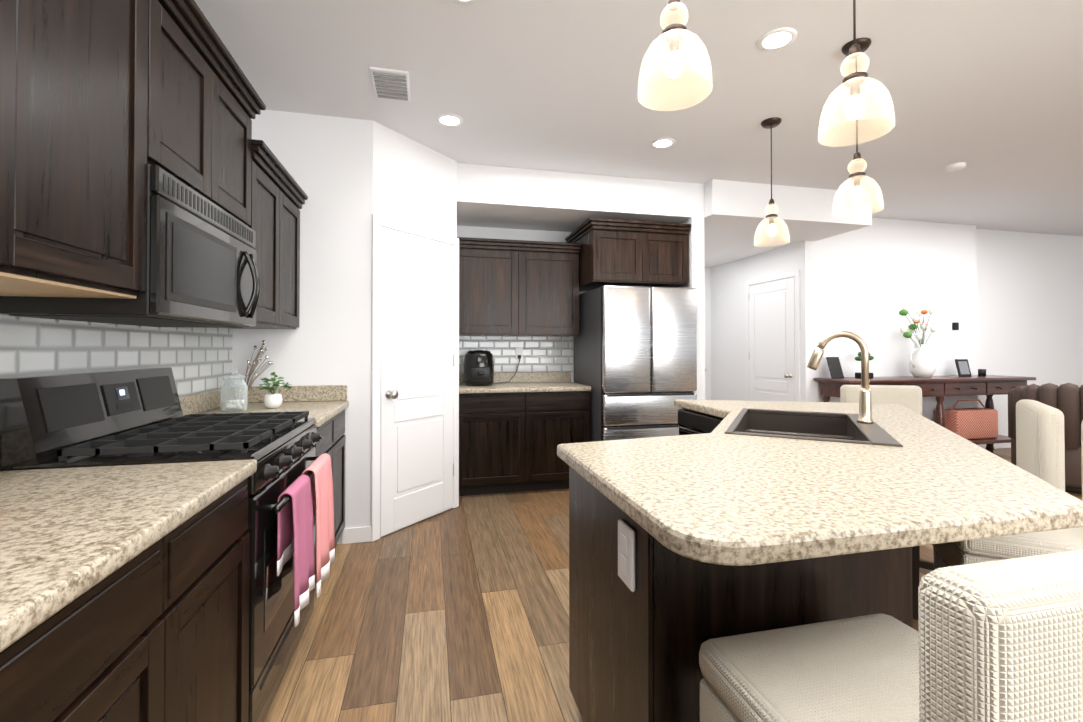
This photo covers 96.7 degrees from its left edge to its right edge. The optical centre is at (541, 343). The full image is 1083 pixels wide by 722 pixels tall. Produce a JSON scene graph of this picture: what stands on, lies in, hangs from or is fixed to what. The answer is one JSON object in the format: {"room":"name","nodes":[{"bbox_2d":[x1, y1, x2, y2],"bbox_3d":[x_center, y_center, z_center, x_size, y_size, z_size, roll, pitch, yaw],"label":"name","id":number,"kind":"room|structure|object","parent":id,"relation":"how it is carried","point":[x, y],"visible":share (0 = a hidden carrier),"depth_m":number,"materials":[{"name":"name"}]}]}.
{"room":"kitchen","nodes":[
{"label":"kitchen","id":0,"kind":"room"},
{"bbox_2d":[232,110,456,543],"bbox_3d":[-1.409,-0.082,3.797,1.440,2.740,1.430,0,-1,-13],"label":"wall","id":1,"kind":"structure","parent":0,"point":[350,176],"depth_m":3.10,"materials":[{"name":"white paint"}]},
{"bbox_2d":[236,385,346,400],"bbox_3d":[-1.566,0.315,3.007,0.661,0.099,0.021,0,-1,-13],"label":"backsplash","id":2,"kind":"structure","parent":1,"relation":"attached to","point":[313,392],"depth_m":3.02,"materials":[{"name":"beige stone"}]},
{"bbox_2d":[380,227,453,536],"bbox_3d":[-0.872,0.252,3.457,0.507,2.040,0.525,0,-1,-13],"label":"pantry door","id":3,"kind":"structure","parent":1,"relation":"in","point":[416,406],"depth_m":3.42,"materials":[{"name":"white wood"}]},
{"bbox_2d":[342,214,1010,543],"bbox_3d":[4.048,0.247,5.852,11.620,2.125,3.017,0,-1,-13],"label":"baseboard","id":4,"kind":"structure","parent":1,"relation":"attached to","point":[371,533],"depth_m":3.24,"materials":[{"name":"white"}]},
{"bbox_2d":[457,226,585,381],"bbox_3d":[0.165,-0.070,4.894,2.120,2.740,0.100,0,-1,-13],"label":"wall","id":5,"kind":"structure","parent":0,"point":[506,234],"depth_m":4.76,"materials":[{"name":"white paint"}]},
{"bbox_2d":[459,336,572,372],"bbox_3d":[-0.268,0.089,4.737,1.203,0.383,0.007,0,-1,-13],"label":"tile backsplash","id":6,"kind":"structure","parent":5,"relation":"attached to","point":[547,353],"depth_m":4.76,"materials":[{"name":"white tile"}]},
{"bbox_2d":[493,348,522,383],"bbox_3d":[-0.335,0.211,4.616,0.348,0.338,0.195,0,-1,-13],"label":"electrical outlet","id":7,"kind":"object","parent":6,"relation":"attached to","point":[519,354],"visible":0.88,"depth_m":4.73,"materials":[{"name":"white plastic"}]},
{"bbox_2d":[457,237,580,336],"bbox_3d":[-0.243,-0.502,4.529,1.151,0.855,0.413,0,-1,-13],"label":"upper cabinet","id":8,"kind":"object","parent":5,"relation":"attached to","point":[517,288],"visible":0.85,"depth_m":4.37,"materials":[{"name":"brown wood"}]},
{"bbox_2d":[565,218,690,291],"bbox_3d":[0.790,-0.801,4.581,0.955,0.535,0.783,0,-1,-13],"label":"upper cabinet","id":9,"kind":"object","parent":5,"relation":"attached to","point":[620,252],"visible":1,"depth_m":4.25,"materials":[{"name":"brown wood"}]},
{"bbox_2d":[194,0,1082,267],"bbox_3d":[4.158,-1.351,3.439,12.500,0.410,13.000,0,-1,-13],"label":"ceiling","id":10,"kind":"structure","parent":0,"point":[561,128],"depth_m":2.92,"materials":[{"name":"white paint"}]},
{"bbox_2d":[369,67,410,100],"bbox_3d":[-0.846,-1.454,2.711,0.200,0.020,0.300,0,-1,-13],"label":"ceiling vent","id":11,"kind":"object","parent":10,"relation":"in","point":[390,84],"visible":1,"depth_m":2.68,"materials":[{"name":"white metal"}]},
{"bbox_2d":[436,113,462,126],"bbox_3d":[-0.598,-1.456,3.140,0.175,0.006,0.175,0,-1,-37],"label":"recessed light","id":12,"kind":"object","parent":10,"relation":"in","point":[451,120],"depth_m":3.13,"materials":[{"name":"white"}]},
{"bbox_2d":[451,0,477,3],"bbox_3d":[-0.328,-1.468,1.993,0.175,0.006,0.175,0,-1,-19],"label":"recessed light","id":13,"kind":"object","parent":10,"relation":"in","point":[456,1],"depth_m":2.06,"materials":[{"name":"white"}]},
{"bbox_2d":[650,138,674,148],"bbox_3d":[0.880,-1.452,3.493,0.175,0.006,0.175,0,-1,-19],"label":"recessed light","id":14,"kind":"object","parent":10,"relation":"in","point":[661,143],"depth_m":3.49,"materials":[{"name":"white"}]},
{"bbox_2d":[638,0,711,110],"bbox_3d":[0.388,-1.104,1.411,0.210,0.746,0.210,0,-1,-13],"label":"pendant light","id":15,"kind":"object","parent":10,"relation":"hanging from","point":[674,64],"visible":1,"depth_m":1.39,"materials":[{"name":"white glass"}]},
{"bbox_2d":[754,117,789,246],"bbox_3d":[1.510,-1.057,3.159,0.210,0.801,0.210,0,-1,-13],"label":"pendant light","id":16,"kind":"object","parent":10,"relation":"hanging from","point":[771,123],"visible":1,"depth_m":3.15,"materials":[{"name":"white glass"}]},
{"bbox_2d":[757,27,796,51],"bbox_3d":[1.136,-1.465,2.323,0.175,0.006,0.175,0,-1,-19],"label":"recessed light","id":17,"kind":"object","parent":10,"relation":"in","point":[774,39],"depth_m":2.31,"materials":[{"name":"white"}]},
{"bbox_2d":[818,0,894,146],"bbox_3d":[1.027,-1.081,1.579,0.210,0.787,0.210,0,-1,-13],"label":"pendant light","id":18,"kind":"object","parent":10,"relation":"hanging from","point":[855,106],"visible":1,"depth_m":1.56,"materials":[{"name":"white glass"}]},
{"bbox_2d":[833,38,883,217],"bbox_3d":[1.549,-1.056,2.364,0.210,0.820,0.210,0,-1,-13],"label":"pendant light","id":19,"kind":"object","parent":10,"relation":"hanging from","point":[857,193],"visible":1,"depth_m":2.35,"materials":[{"name":"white glass"}]},
{"bbox_2d":[945,162,965,171],"bbox_3d":[3.374,-1.433,3.919,0.130,0.035,0.130,0,-1,-13],"label":"smoke detector","id":20,"kind":"object","parent":10,"relation":"attached to","point":[954,167],"visible":1,"depth_m":3.89,"materials":[{"name":"white plastic"}]},
{"bbox_2d":[264,448,1081,721],"bbox_3d":[2.940,1.331,3.129,15.000,0.100,13.000,0,-1,-13],"label":"floor","id":21,"kind":"structure","parent":0,"point":[460,613],"depth_m":2.18,"materials":[{"name":"brown wood"}]},
{"bbox_2d":[0,521,191,721],"bbox_3d":[-1.022,0.816,0.618,0.655,0.875,0.719,0,-1,-13],"label":"base cabinet","id":22,"kind":"object","parent":21,"relation":"on","point":[124,593],"depth_m":0.84,"materials":[{"name":"brown wood"}]},
{"bbox_2d":[0,459,256,656],"bbox_3d":[-0.864,0.352,-0.020,0.676,0.040,2.876,0,-1,-13],"label":"countertop","id":23,"kind":"structure","parent":22,"relation":"on","point":[65,533],"depth_m":0.93,"materials":[{"name":"beige stone"}]},
{"bbox_2d":[0,367,322,721],"bbox_3d":[-1.253,0.674,1.792,0.720,1.145,0.824,0,-1,-13],"label":"range","id":24,"kind":"object","parent":21,"relation":"on","point":[106,418],"visible":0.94,"depth_m":1.57,"materials":[{"name":"black metal"}]},
{"bbox_2d":[277,475,314,626],"bbox_3d":[-0.870,0.716,1.714,0.070,0.439,0.274,0,-1,-13],"label":"towel","id":25,"kind":"object","parent":24,"relation":"hanging from","point":[295,531],"visible":1,"depth_m":1.70,"materials":[{"name":"pink fabric"}]},
{"bbox_2d":[302,453,334,598],"bbox_3d":[-0.947,0.749,2.049,0.076,0.501,0.355,0,-1,-13],"label":"towel","id":26,"kind":"object","parent":24,"relation":"hanging from","point":[321,478],"visible":0.79,"depth_m":2.04,"materials":[{"name":"pink fabric"}]},
{"bbox_2d":[192,481,249,721],"bbox_3d":[-1.137,0.822,1.112,0.655,0.875,0.534,0,-1,-13],"label":"base cabinet","id":27,"kind":"object","parent":21,"relation":"on","point":[220,544],"depth_m":1.26,"materials":[{"name":"brown wood"}]},
{"bbox_2d":[312,417,339,590],"bbox_3d":[-1.440,0.836,2.425,0.655,0.875,0.480,0,-1,-13],"label":"base cabinet","id":28,"kind":"object","parent":21,"relation":"on","point":[329,444],"depth_m":2.67,"materials":[{"name":"brown wood"}]},
{"bbox_2d":[192,401,347,424],"bbox_3d":[-1.472,0.380,2.608,0.676,0.040,0.841,0,-1,-13],"label":"countertop","id":29,"kind":"structure","parent":28,"relation":"on","point":[323,412],"depth_m":2.68,"materials":[{"name":"beige stone"}]},
{"bbox_2d":[220,368,247,411],"bbox_3d":[-1.638,0.245,2.565,0.124,0.226,0.124,0,-1,-13],"label":"glass jar","id":30,"kind":"object","parent":29,"relation":"on","point":[233,404],"visible":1,"depth_m":2.55,"materials":[{"name":"white"}]},
{"bbox_2d":[236,340,273,399],"bbox_3d":[-1.680,0.171,2.839,0.182,0.381,0.367,0,-1,-13],"label":"decorative branches","id":31,"kind":"object","parent":29,"relation":"on","point":[254,366],"visible":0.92,"depth_m":2.80,"materials":[{"name":"brown plant"}]},
{"bbox_2d":[256,372,291,407],"bbox_3d":[-1.497,0.259,2.697,0.180,0.202,0.171,0,-1,-13],"label":"potted plant","id":32,"kind":"object","parent":29,"relation":"on","point":[273,400],"visible":1,"depth_m":2.68,"materials":[{"name":"white ceramic"}]},
{"bbox_2d":[336,409,345,544],"bbox_3d":[-1.522,0.839,2.776,0.655,0.875,0.480,0,-1,-13],"label":"base cabinet","id":33,"kind":"object","parent":21,"relation":"on","point":[340,461],"depth_m":2.96,"materials":[{"name":"brown wood"}]},
{"bbox_2d":[459,372,590,495],"bbox_3d":[-0.205,0.787,4.409,1.177,1.015,0.638,0,-1,-13],"label":"base cabinet","id":34,"kind":"object","parent":21,"relation":"on","point":[517,430],"visible":0.79,"depth_m":4.12,"materials":[{"name":"brown wood"}]},
{"bbox_2d":[463,350,493,385],"bbox_3d":[-0.561,0.217,4.346,0.280,0.320,0.355,0,-1,-13],"label":"air fryer","id":35,"kind":"object","parent":34,"relation":"on","point":[478,366],"visible":1,"depth_m":4.26,"materials":[{"name":"black plastic"}]},
{"bbox_2d":[574,285,696,441],"bbox_3d":[0.842,0.406,4.519,0.866,1.780,0.866,0,-1,-13],"label":"fridge","id":36,"kind":"object","parent":21,"relation":"on","point":[635,358],"visible":0.62,"depth_m":4.11,"materials":[{"name":"silver metal"}]},
{"bbox_2d":[569,471,912,721],"bbox_3d":[0.858,0.832,2.119,1.739,0.875,1.852,0,-1,-13],"label":"kitchen island","id":37,"kind":"object","parent":21,"relation":"on","point":[639,623],"depth_m":1.13,"materials":[{"name":"brown wood"}]},
{"bbox_2d":[557,399,1082,574],"bbox_3d":[1.142,0.372,2.098,2.318,0.045,2.132,0,-1,-13],"label":"island countertop","id":38,"kind":"structure","parent":37,"relation":"on","point":[741,485],"depth_m":1.15,"materials":[{"name":"beige stone"}]},
{"bbox_2d":[725,408,902,446],"bbox_3d":[1.146,0.470,2.101,0.965,0.400,0.998,0,-1,-13],"label":"sink","id":39,"kind":"object","parent":38,"relation":"in","point":[767,427],"depth_m":2.19,"materials":[{"name":"grey"}]},
{"bbox_2d":[807,331,876,422],"bbox_3d":[1.340,0.143,2.139,0.237,0.398,0.181,0,-1,-13],"label":"faucet","id":40,"kind":"object","parent":38,"relation":"on","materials":[{"name":"brown metal"}]},
{"bbox_2d":[840,385,921,414],"bbox_3d":[2.203,0.777,2.966,0.478,1.005,0.531,0,-1,11],"label":"stool","id":41,"kind":"object","parent":21,"relation":"on","point":[908,397],"visible":0.1,"depth_m":3.14,"materials":[{"name":"beige fabric"}]},
{"bbox_2d":[699,549,1082,721],"bbox_3d":[0.602,0.753,0.773,0.478,1.005,0.531,0,-1,-13],"label":"stool","id":42,"kind":"object","parent":21,"relation":"on","point":[997,641],"visible":1,"depth_m":0.53,"materials":[{"name":"beige fabric"}]},
{"bbox_2d":[814,375,1035,453],"bbox_3d":[4.248,0.839,5.310,2.510,0.930,0.470,0,-1,-13],"label":"console table","id":43,"kind":"object","parent":21,"relation":"on","point":[941,387],"visible":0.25,"depth_m":5.17,"materials":[{"name":"brown wood"}]},
{"bbox_2d":[826,357,843,377],"bbox_3d":[3.165,0.260,5.187,0.160,0.230,0.083,0,-1,-13],"label":"picture frame","id":44,"kind":"object","parent":43,"relation":"on","point":[835,368],"visible":0.94,"depth_m":5.18,"materials":[{"name":"black"}]},
{"bbox_2d":[854,352,873,377],"bbox_3d":[3.470,0.226,5.173,0.218,0.291,0.114,0,-1,-13],"label":"bonsai plant","id":45,"kind":"object","parent":43,"relation":"on","point":[858,374],"visible":0.4,"depth_m":5.15,"materials":[{"name":"green plant"}]},
{"bbox_2d":[899,305,936,377],"bbox_3d":[4.106,-0.031,5.317,0.462,0.808,0.296,0,-1,-13],"label":"pitcher vase","id":46,"kind":"object","parent":43,"relation":"on","point":[922,363],"visible":1,"depth_m":5.25,"materials":[{"name":"white ceramic"}]},
{"bbox_2d":[955,359,971,376],"bbox_3d":[4.833,0.279,5.516,0.180,0.197,0.055,0,-1,-13],"label":"photo frame","id":47,"kind":"object","parent":43,"relation":"on","point":[963,367],"visible":0.96,"depth_m":5.51,"materials":[{"name":"black"}]},
{"bbox_2d":[944,400,997,439],"bbox_3d":[4.846,0.854,5.458,0.600,0.430,0.200,0,-1,-13],"label":"basket","id":48,"kind":"object","parent":43,"relation":"on","point":[973,423],"visible":0.73,"depth_m":5.36,"materials":[{"name":"pink wicker"}]},
{"bbox_2d":[978,369,985,375],"bbox_3d":[5.073,0.336,5.542,0.068,0.080,0.068,0,-1,-28],"label":"candle","id":49,"kind":"object","parent":43,"relation":"on","point":[981,372],"visible":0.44,"depth_m":5.51,"materials":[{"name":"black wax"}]},
{"bbox_2d":[912,399,1064,619],"bbox_3d":[2.022,0.769,2.262,0.531,1.005,0.478,0,-1,37],"label":"stool","id":50,"kind":"object","parent":21,"relation":"on","point":[1040,448],"visible":0.17,"depth_m":1.98,"materials":[{"name":"beige fabric"}]},
{"bbox_2d":[932,420,1082,569],"bbox_3d":[1.688,0.763,1.630,0.531,1.005,0.478,0,-1,28],"label":"stool","id":51,"kind":"object","parent":21,"relation":"on","point":[949,554],"visible":0.19,"depth_m":1.51,"materials":[{"name":"beige fabric"}]},
{"bbox_2d":[1008,383,1082,493],"bbox_3d":[4.831,0.814,4.341,0.886,0.960,0.904,0,-1,-13],"label":"barrel chair","id":52,"kind":"object","parent":21,"relation":"on","point":[1066,399],"visible":0.56,"depth_m":4.10,"materials":[{"name":"brown"}]},
{"bbox_2d":[680,183,704,399],"bbox_3d":[1.131,-0.063,5.549,0.126,2.740,2.500,0,-1,-13],"label":"wall","id":53,"kind":"structure","parent":0,"point":[696,256],"depth_m":4.34,"materials":[{"name":"white paint"}]},
{"bbox_2d":[704,268,711,399],"bbox_3d":[1.682,-0.049,6.908,1.560,2.740,0.100,0,-1,-13],"label":"wall","id":54,"kind":"structure","parent":0,"point":[708,271],"depth_m":7.03,"materials":[{"name":"white paint"}]},
{"bbox_2d":[705,293,705,399],"bbox_3d":[2.004,0.289,6.878,0.820,2.040,0.088,0,-1,-13],"label":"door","id":55,"kind":"structure","parent":54,"relation":"in","point":[705,346],"depth_m":7.00,"materials":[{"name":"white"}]},
{"bbox_2d":[712,243,797,400],"bbox_3d":[2.712,-0.056,6.263,0.100,2.740,1.820,0,-1,-13],"label":"wall","id":56,"kind":"structure","parent":0,"point":[725,332],"depth_m":6.50,"materials":[{"name":"white paint"}]},
{"bbox_2d":[748,277,794,401],"bbox_3d":[2.722,0.277,5.779,0.088,2.040,0.794,0,-1,-13],"label":"hall door","id":57,"kind":"structure","parent":56,"relation":"in","point":[772,341],"depth_m":5.75,"materials":[{"name":"white wood"}]},
{"bbox_2d":[798,218,1082,444],"bbox_3d":[6.310,-0.057,6.171,7.070,2.740,0.220,0,-1,-13],"label":"wall","id":58,"kind":"structure","parent":0,"point":[1010,303],"depth_m":5.72,"materials":[{"name":"white paint"}]},
{"bbox_2d":[952,322,958,329],"bbox_3d":[4.933,-0.206,5.733,0.090,0.090,0.014,0,-1,-13],"label":"thermostat","id":59,"kind":"object","parent":58,"relation":"attached to","point":[955,325],"visible":0.96,"depth_m":5.72,"materials":[{"name":"black plastic"}]},
{"bbox_3d":[-1.127,-0.129,-0.618,0.100,2.740,7.500,0,-1,-13],"label":"wall","id":60,"kind":"structure","parent":0,"visible":0},
{"bbox_2d":[0,314,232,395],"bbox_3d":[-1.401,-0.152,0.806,0.007,0.783,4.398,0,-1,-13],"label":"tile backsplash","id":61,"kind":"structure","parent":60,"relation":"attached to","point":[197,360],"depth_m":1.83,"materials":[{"name":"white tile"}]},
{"bbox_2d":[0,0,307,328],"bbox_3d":[-1.208,-0.625,0.935,0.420,1.025,4.239,0,-1,-13],"label":"upper cabinet","id":62,"kind":"object","parent":60,"relation":"attached to","point":[103,103],"visible":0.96,"depth_m":1.28,"materials":[{"name":"brown wood"}]},
{"bbox_2d":[0,163,259,327],"bbox_3d":[-1.386,-0.300,1.772,0.447,0.451,0.818,0,-1,-13],"label":"over-the-range microwave","id":63,"kind":"object","parent":62,"relation":"attached to","point":[201,264],"visible":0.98,"depth_m":1.57,"materials":[{"name":"black"}]},
{"bbox_2d":[179,387,235,415],"bbox_3d":[-1.365,0.290,0.715,0.021,0.099,4.534,0,-1,-13],"label":"backsplash","id":64,"kind":"structure","parent":60,"relation":"attached to","point":[195,403],"depth_m":2.51,"materials":[{"name":"beige stone"}]}
]}

